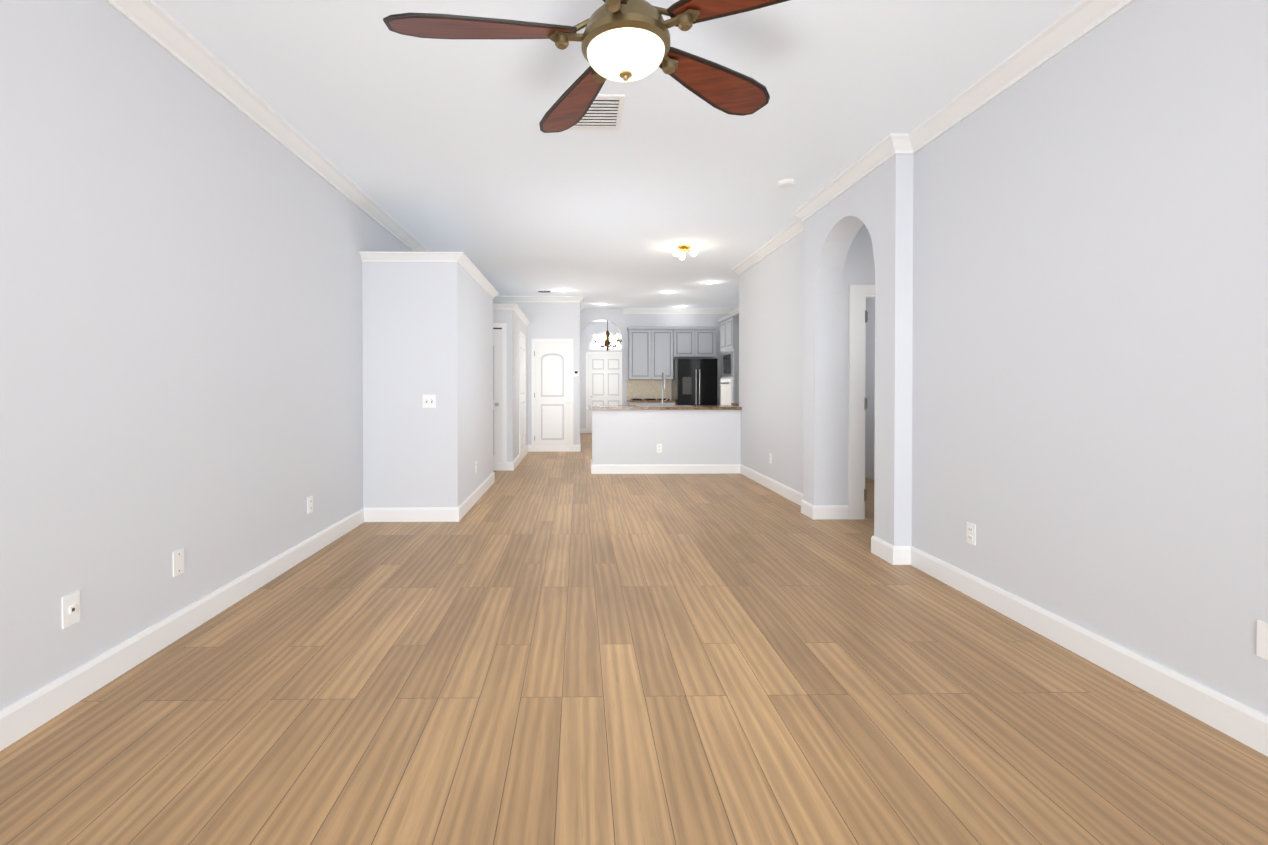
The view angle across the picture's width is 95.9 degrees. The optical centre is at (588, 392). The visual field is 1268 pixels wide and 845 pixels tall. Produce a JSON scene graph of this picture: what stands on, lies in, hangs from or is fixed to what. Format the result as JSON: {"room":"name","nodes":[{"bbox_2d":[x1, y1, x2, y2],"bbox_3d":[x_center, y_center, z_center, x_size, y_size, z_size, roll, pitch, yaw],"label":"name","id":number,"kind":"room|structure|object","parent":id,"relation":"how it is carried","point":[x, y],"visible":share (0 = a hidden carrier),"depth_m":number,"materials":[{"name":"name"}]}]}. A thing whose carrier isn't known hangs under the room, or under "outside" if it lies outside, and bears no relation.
{"room":"empty living room","nodes":[
{"label":"empty living room","id":0,"kind":"room"},
{"bbox_2d":[0,0,412,710],"bbox_3d":[-2.057,-0.272,4.353,0.120,2.870,12.450,0,1,-1],"label":"wall","id":1,"kind":"structure","parent":0,"point":[182,246],"depth_m":2.54,"materials":[{"name":"white paint"}]},
{"bbox_2d":[61,591,79,628],"bbox_3d":[-1.954,0.823,2.159,0.012,0.118,0.072,0,1,-1],"label":"outlet","id":2,"kind":"object","parent":1,"relation":"attached to","point":[70,609],"visible":1,"depth_m":2.15,"materials":[{"name":"white plastic"}]},
{"bbox_2d":[173,548,183,576],"bbox_3d":[-1.967,0.818,2.739,0.007,0.118,0.072,0,1,-1],"label":"electrical outlet plate","id":3,"kind":"object","parent":1,"relation":"attached to","point":[178,562],"visible":1,"depth_m":2.73,"materials":[{"name":"white plastic"}]},
{"bbox_2d":[104,0,429,251],"bbox_3d":[-1.955,-1.657,4.342,0.085,0.100,12.450,0,1,-1],"label":"crown molding","id":4,"kind":"structure","parent":1,"relation":"attached to","point":[155,22],"depth_m":3.18,"materials":[{"name":"white wood"}]},
{"bbox_2d":[0,443,580,750],"bbox_3d":[-1.054,1.081,6.457,1.955,0.125,16.600,0,1,-1],"label":"baseboard","id":5,"kind":"structure","parent":1,"relation":"attached to","point":[24,716],"depth_m":2.76,"materials":[{"name":"white wood"}]},
{"bbox_2d":[307,496,312,513],"bbox_3d":[-1.988,0.805,4.079,0.009,0.118,0.072,0,1,-1],"label":"electrical outlet plate","id":6,"kind":"object","parent":1,"relation":"attached to","point":[310,504],"visible":1,"depth_m":4.07,"materials":[{"name":"white plastic"}]},
{"bbox_2d":[493,296,583,303],"bbox_3d":[-1.041,-1.714,10.539,1.935,0.100,0.085,0,1,-1],"label":"crown molding","id":7,"kind":"structure","parent":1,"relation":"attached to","point":[580,299],"depth_m":10.54,"materials":[{"name":"white"}]},
{"bbox_2d":[362,262,492,507],"bbox_3d":[-1.607,-0.049,6.147,0.840,2.390,2.120,0,1,-1],"label":"wall","id":8,"kind":"structure","parent":0,"point":[427,328],"depth_m":5.09,"materials":[{"name":"white paint"}]},
{"bbox_2d":[422,395,435,407],"bbox_3d":[-1.419,0.081,5.083,0.118,0.118,0.016,0,1,-1],"label":"light switch","id":9,"kind":"object","parent":8,"relation":"attached to","point":[428,401],"visible":1,"depth_m":5.09,"materials":[{"name":"white plastic"}]},
{"bbox_2d":[359,252,498,298],"bbox_3d":[-1.575,-1.206,6.137,0.904,0.075,2.247,0,1,-1],"label":"crown molding","id":10,"kind":"structure","parent":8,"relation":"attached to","point":[469,267],"depth_m":5.06,"materials":[{"name":"white"}]},
{"bbox_2d":[493,309,527,461],"bbox_3d":[-1.595,-0.078,9.393,0.970,2.390,2.390,0,1,-1],"label":"wall","id":11,"kind":"structure","parent":0,"point":[513,321],"depth_m":8.32,"materials":[{"name":"white paint"}]},
{"bbox_2d":[493,329,501,462],"bbox_3d":[-1.605,0.097,8.188,0.730,2.038,0.020,0,1,-1],"label":"door","id":12,"kind":"structure","parent":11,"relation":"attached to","point":[497,395],"depth_m":8.19,"materials":[{"name":"white"}]},
{"bbox_2d":[493,323,506,470],"bbox_3d":[-1.605,0.070,8.188,0.860,2.115,0.019,0,1,-1],"label":"door frame","id":13,"kind":"structure","parent":11,"relation":"attached to","point":[503,326],"depth_m":8.19,"materials":[{"name":"white wood"}]},
{"bbox_2d":[493,303,530,326],"bbox_3d":[-1.562,-1.236,9.351,1.034,0.075,2.453,0,1,-1],"label":"crown molding","id":14,"kind":"structure","parent":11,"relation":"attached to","point":[517,310],"depth_m":8.33,"materials":[{"name":"white"}]},
{"bbox_2d":[519,331,525,461],"bbox_3d":[-1.102,0.065,9.550,0.019,2.100,0.905,0,1,-1],"label":"door frame","id":15,"kind":"structure","parent":11,"relation":"attached to","point":[522,334],"depth_m":9.13,"materials":[{"name":"white wood"}]},
{"bbox_2d":[521,336,524,452],"bbox_3d":[-1.102,0.094,9.550,0.019,2.018,0.765,0,1,-1],"label":"bifold door","id":16,"kind":"structure","parent":11,"relation":"in","point":[522,394],"depth_m":9.53,"materials":[{"name":"white wood"}]},
{"bbox_2d":[531,339,572,451],"bbox_3d":[-0.667,0.058,10.594,0.775,2.095,0.019,0,1,-1],"label":"door frame","id":17,"kind":"structure","parent":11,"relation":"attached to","point":[533,341],"depth_m":10.58,"materials":[{"name":"white wood"}]},
{"bbox_2d":[535,342,569,444],"bbox_3d":[-0.667,0.085,10.594,0.645,2.018,0.020,0,1,-1],"label":"pantry door","id":18,"kind":"structure","parent":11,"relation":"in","point":[552,392],"depth_m":10.59,"materials":[{"name":"white wood"}]},
{"bbox_2d":[493,302,579,444],"bbox_3d":[-1.225,-0.349,12.727,2.060,2.870,4.270,0,1,-1],"label":"wall","id":19,"kind":"structure","parent":0,"point":[554,320],"depth_m":10.60,"materials":[{"name":"white paint"}]},
{"bbox_2d":[580,322,621,427],"bbox_3d":[0.596,-0.368,14.832,1.650,2.870,0.120,0,1,-1],"label":"wall","id":20,"kind":"structure","parent":0,"point":[590,330],"depth_m":14.76,"materials":[{"name":"white paint"}]},
{"bbox_2d":[580,428,585,432],"bbox_3d":[-0.138,1.005,14.765,0.180,0.125,0.015,0,1,-1],"label":"baseboard","id":21,"kind":"structure","parent":20,"relation":"attached to","point":[582,430],"depth_m":14.76,"materials":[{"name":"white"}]},
{"bbox_2d":[586,352,621,432],"bbox_3d":[0.452,0.015,14.763,1.030,2.105,0.019,0,1,-1],"label":"door frame","id":22,"kind":"structure","parent":20,"relation":"attached to","point":[587,353],"depth_m":14.74,"materials":[{"name":"white wood"}]},
{"bbox_2d":[588,354,621,432],"bbox_3d":[0.452,0.041,14.763,0.900,2.028,0.020,0,1,-1],"label":"front door","id":23,"kind":"structure","parent":20,"relation":"in","point":[604,379],"depth_m":14.76,"materials":[{"name":"white wood"}]},
{"bbox_2d":[589,331,621,350],"bbox_3d":[0.452,-1.321,14.745,0.894,0.497,0.027,0,1,-1],"label":"transom","id":24,"kind":"object","parent":20,"relation":"attached to","point":[593,346],"visible":0.67,"depth_m":14.74,"materials":[{"name":"white glass"}]},
{"bbox_2d":[152,0,1081,321],"bbox_3d":[0.987,-1.777,6.554,8.400,0.100,17.020,0,1,-1],"label":"ceiling","id":25,"kind":"structure","parent":0,"point":[428,144],"depth_m":3.54,"materials":[{"name":"white paint"}]},
{"bbox_2d":[537,290,550,292],"bbox_3d":[-0.769,-1.752,9.936,0.240,0.011,0.200,0,1,-1],"label":"ceiling vent","id":26,"kind":"object","parent":25,"relation":"in","point":[543,291],"visible":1,"depth_m":9.92,"materials":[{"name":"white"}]},
{"bbox_2d":[383,0,789,132],"bbox_3d":[0.083,-1.442,2.179,1.680,0.489,1.737,0,1,-1],"label":"ceiling fan","id":27,"kind":"object","parent":25,"relation":"hanging from","point":[624,40],"visible":1,"depth_m":2.15,"materials":[{"name":"brown wood"}]},
{"bbox_2d":[567,94,624,129],"bbox_3d":[0.028,-1.692,3.464,0.360,0.011,0.430,0,1,-1],"label":"ceiling vent","id":28,"kind":"object","parent":25,"relation":"in","point":[604,111],"visible":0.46,"depth_m":3.48,"materials":[{"name":"white metal"}]},
{"bbox_2d":[593,320,621,350],"bbox_3d":[0.450,-1.374,13.360,0.699,0.829,0.694,0,1,-1],"label":"chandelier","id":29,"kind":"object","parent":25,"relation":"hanging from","point":[607,343],"visible":0.98,"depth_m":13.32,"materials":[{"name":"brown metal"}]},
{"bbox_2d":[673,245,696,259],"bbox_3d":[1.133,-1.662,6.798,0.288,0.134,0.260,0,1,-1],"label":"flush-mount ceiling light","id":30,"kind":"object","parent":25,"relation":"attached to","point":[685,248],"visible":1,"depth_m":6.71,"materials":[{"name":"white glass"}]},
{"bbox_2d":[778,179,794,187],"bbox_3d":[1.609,-1.689,4.635,0.136,0.039,0.136,0,1,-1],"label":"smoke detector","id":31,"kind":"object","parent":25,"relation":"attached to","point":[786,183],"visible":1,"depth_m":4.60,"materials":[{"name":"white plastic"}]},
{"bbox_2d":[0,433,1267,844],"bbox_3d":[1.024,1.213,4.332,8.400,0.100,21.520,0,1,-1],"label":"floor","id":32,"kind":"structure","parent":0,"point":[550,649],"depth_m":2.12,"materials":[{"name":"brown wood"}]},
{"bbox_2d":[627,400,675,404],"bbox_3d":[1.301,0.631,11.922,0.944,0.925,0.638,0,1,-1],"label":"base cabinet","id":33,"kind":"object","parent":32,"relation":"on","point":[649,402],"visible":0.21,"depth_m":11.62,"materials":[{"name":"grey paint"}]},
{"bbox_2d":[630,398,668,399],"bbox_3d":[1.279,0.150,11.918,0.760,0.034,0.520,0,1,-1],"label":"cooktop range","id":34,"kind":"object","parent":33,"relation":"on","point":[648,399],"visible":0.9,"depth_m":11.88,"materials":[{"name":"black metal"}]},
{"bbox_2d":[589,405,741,464],"bbox_3d":[1.063,0.663,8.268,2.107,0.928,0.780,0,1,-1],"label":"wall","id":35,"kind":"structure","parent":32,"relation":"on","point":[681,434],"depth_m":7.92,"materials":[{"name":"white paint"}]},
{"bbox_2d":[657,444,661,452],"bbox_3d":[0.985,0.780,7.913,0.072,0.118,0.009,0,1,-1],"label":"outlet","id":36,"kind":"object","parent":35,"relation":"attached to","point":[659,448],"visible":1,"depth_m":7.91,"materials":[{"name":"white plastic"}]},
{"bbox_2d":[591,464,737,473],"bbox_3d":[1.060,1.068,7.914,2.040,0.125,0.015,0,1,-1],"label":"baseboard","id":37,"kind":"structure","parent":35,"relation":"attached to","point":[657,468],"depth_m":7.91,"materials":[{"name":"white wood"}]},
{"bbox_2d":[671,359,717,404],"bbox_3d":[2.193,0.201,11.833,0.815,1.763,0.781,0,1,-1],"label":"refrigerator","id":38,"kind":"object","parent":32,"relation":"on","point":[693,381],"visible":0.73,"depth_m":11.49,"materials":[{"name":"black metal"}]},
{"bbox_2d":[718,310,738,405],"bbox_3d":[2.749,-0.117,9.734,0.668,2.460,1.790,0,1,-1],"label":"tall cabinet","id":39,"kind":"object","parent":32,"relation":"on","point":[729,343],"visible":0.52,"depth_m":9.90,"materials":[{"name":"grey paint"}]},
{"bbox_2d":[580,309,727,404],"bbox_3d":[1.488,-0.345,12.297,3.350,2.870,0.120,0,1,-1],"label":"wall","id":40,"kind":"structure","parent":0,"point":[620,320],"depth_m":12.23,"materials":[{"name":"white paint"}]},
{"bbox_2d":[627,326,650,378],"bbox_3d":[1.079,-0.818,12.046,0.464,1.100,0.355,0,1,-1],"label":"upper cabinet","id":41,"kind":"object","parent":40,"relation":"attached to","point":[639,337],"depth_m":11.87,"materials":[{"name":"grey paint"}]},
{"bbox_2d":[627,379,670,399],"bbox_3d":[1.296,-0.052,12.232,0.944,0.434,0.007,0,1,-1],"label":"tile backsplash","id":42,"kind":"structure","parent":40,"relation":"attached to","point":[643,388],"depth_m":12.23,"materials":[{"name":"beige tile"}]},
{"bbox_2d":[651,326,674,379],"bbox_3d":[1.541,-0.818,12.054,0.476,1.100,0.355,0,1,-1],"label":"upper cabinet","id":43,"kind":"object","parent":40,"relation":"attached to","point":[653,351],"depth_m":11.88,"materials":[{"name":"grey paint"}]},
{"bbox_2d":[623,308,726,313],"bbox_3d":[1.844,-1.729,12.188,2.220,0.100,0.085,0,1,-1],"label":"crown molding","id":44,"kind":"structure","parent":40,"relation":"attached to","point":[625,310],"depth_m":12.19,"materials":[{"name":"white wood"}]},
{"bbox_2d":[675,326,694,357],"bbox_3d":[1.998,-1.053,12.059,0.446,0.630,0.355,0,1,-1],"label":"upper cabinet","id":45,"kind":"object","parent":40,"relation":"attached to","point":[684,335],"depth_m":11.88,"materials":[{"name":"grey paint"}]},
{"bbox_2d":[695,326,714,357],"bbox_3d":[2.435,-1.053,12.066,0.444,0.630,0.355,0,1,-1],"label":"upper cabinet","id":46,"kind":"object","parent":40,"relation":"attached to","point":[704,335],"depth_m":11.89,"materials":[{"name":"grey paint"}]},
{"bbox_2d":[727,303,738,313],"bbox_3d":[3.035,-1.711,10.209,0.085,0.100,4.080,0,1,-1],"label":"crown molding","id":47,"kind":"structure","parent":40,"relation":"attached to","point":[733,308],"depth_m":11.82,"materials":[{"name":"white wood"}]},
{"bbox_2d":[739,231,803,493],"bbox_3d":[2.204,-0.294,6.738,0.120,2.870,2.620,0,1,-1],"label":"wall","id":48,"kind":"structure","parent":0,"point":[771,326],"depth_m":6.58,"materials":[{"name":"white paint"}]},
{"bbox_2d":[769,453,771,463],"bbox_3d":[2.140,0.781,6.707,0.009,0.118,0.072,0,1,-1],"label":"electrical outlet plate","id":49,"kind":"object","parent":48,"relation":"attached to","point":[770,458],"visible":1,"depth_m":6.70,"materials":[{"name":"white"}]},
{"bbox_2d":[738,464,810,513],"bbox_3d":[2.123,1.079,6.690,0.045,0.125,2.500,0,1,-1],"label":"baseboard","id":50,"kind":"structure","parent":48,"relation":"attached to","point":[789,493],"depth_m":6.45,"materials":[{"name":"white"}]},
{"bbox_2d":[840,224,874,504],"bbox_3d":[2.999,-0.280,5.251,1.420,2.870,0.120,0,1,-1],"label":"wall","id":51,"kind":"structure","parent":0,"point":[859,267],"depth_m":5.18,"materials":[{"name":"white paint"}]},
{"bbox_2d":[811,504,848,519],"bbox_3d":[2.199,1.093,5.183,0.328,0.125,0.015,0,1,-1],"label":"baseboard","id":52,"kind":"structure","parent":51,"relation":"attached to","point":[813,512],"depth_m":5.18,"materials":[{"name":"white wood"}]},
{"bbox_2d":[848,285,874,519],"bbox_3d":[2.854,0.092,5.242,0.980,2.125,0.141,0,1,-1],"label":"door frame","id":53,"kind":"structure","parent":51,"relation":"attached to","point":[859,295],"depth_m":5.17,"materials":[{"name":"white"}]},
{"bbox_2d":[864,310,867,500],"bbox_3d":[2.518,0.125,5.191,0.031,1.730,0.051,0,1,-1],"label":"hardware piece","id":54,"kind":"object","parent":53,"relation":"attached to","point":[865,405],"visible":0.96,"depth_m":5.17,"materials":[{"name":"silver metal"}]},
{"bbox_2d":[803,154,913,545],"bbox_3d":[2.179,-0.275,4.642,0.240,2.870,1.570,0,1,-1],"label":"wall","id":55,"kind":"structure","parent":0,"point":[878,202],"depth_m":4.09,"materials":[{"name":"white paint"}]},
{"bbox_2d":[871,536,898,555],"bbox_3d":[2.890,1.102,4.149,1.675,0.125,0.015,0,1,-1],"label":"baseboard","id":56,"kind":"structure","parent":55,"relation":"attached to","point":[879,547],"depth_m":3.99,"materials":[{"name":"white wood"}]},
{"bbox_2d":[865,299,874,479],"bbox_3d":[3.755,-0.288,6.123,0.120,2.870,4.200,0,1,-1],"label":"door","id":57,"kind":"structure","parent":0,"point":[870,398],"depth_m":7.43,"materials":[{"name":"white paint"}]},
{"bbox_2d":[912,0,1267,715],"bbox_3d":[2.298,-0.241,1.029,0.120,2.870,5.660,0,1,-1],"label":"wall","id":58,"kind":"structure","parent":0,"point":[1090,352],"depth_m":2.40,"materials":[{"name":"white paint"}]},
{"bbox_2d":[731,0,1134,275],"bbox_3d":[2.160,-1.646,3.152,0.325,0.100,9.935,0,1,-1],"label":"crown molding","id":59,"kind":"structure","parent":58,"relation":"attached to","point":[1078,21],"depth_m":3.25,"materials":[{"name":"white wood"}]},
{"bbox_2d":[966,522,975,545],"bbox_3d":[2.196,0.813,3.277,0.009,0.118,0.072,0,1,-1],"label":"electrical outlet plate","id":60,"kind":"object","parent":58,"relation":"attached to","point":[970,533],"visible":1,"depth_m":3.27,"materials":[{"name":"white plastic"}]},
{"bbox_2d":[899,546,1267,756],"bbox_3d":[2.216,1.131,1.040,0.045,0.125,5.660,0,1,-1],"label":"baseboard","id":61,"kind":"structure","parent":58,"relation":"attached to","point":[1240,722],"depth_m":2.38,"materials":[{"name":"white"}]},
{"bbox_2d":[1257,620,1267,659],"bbox_3d":[2.221,0.816,1.858,0.007,0.118,0.072,0,1,-1],"label":"electrical outlet plate","id":62,"kind":"object","parent":58,"relation":"attached to","point":[1262,639],"visible":1,"depth_m":1.88,"materials":[{"name":"white plastic"}]},
{"bbox_3d":[1.149,0.027,8.469,0.122,0.344,0.265,0,1,-1],"label":"faucet","id":63,"kind":"object","parent":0,"visible":0},
{"bbox_2d":[661,371,665,401],"bbox_3d":[1.116,-0.058,8.472,0.026,0.506,0.264,0,1,-1],"label":"faucet","id":64,"kind":"object","parent":63,"relation":"attached to","point":[663,374],"visible":1,"depth_m":8.56,"materials":[{"name":"silver metal"}]}
]}

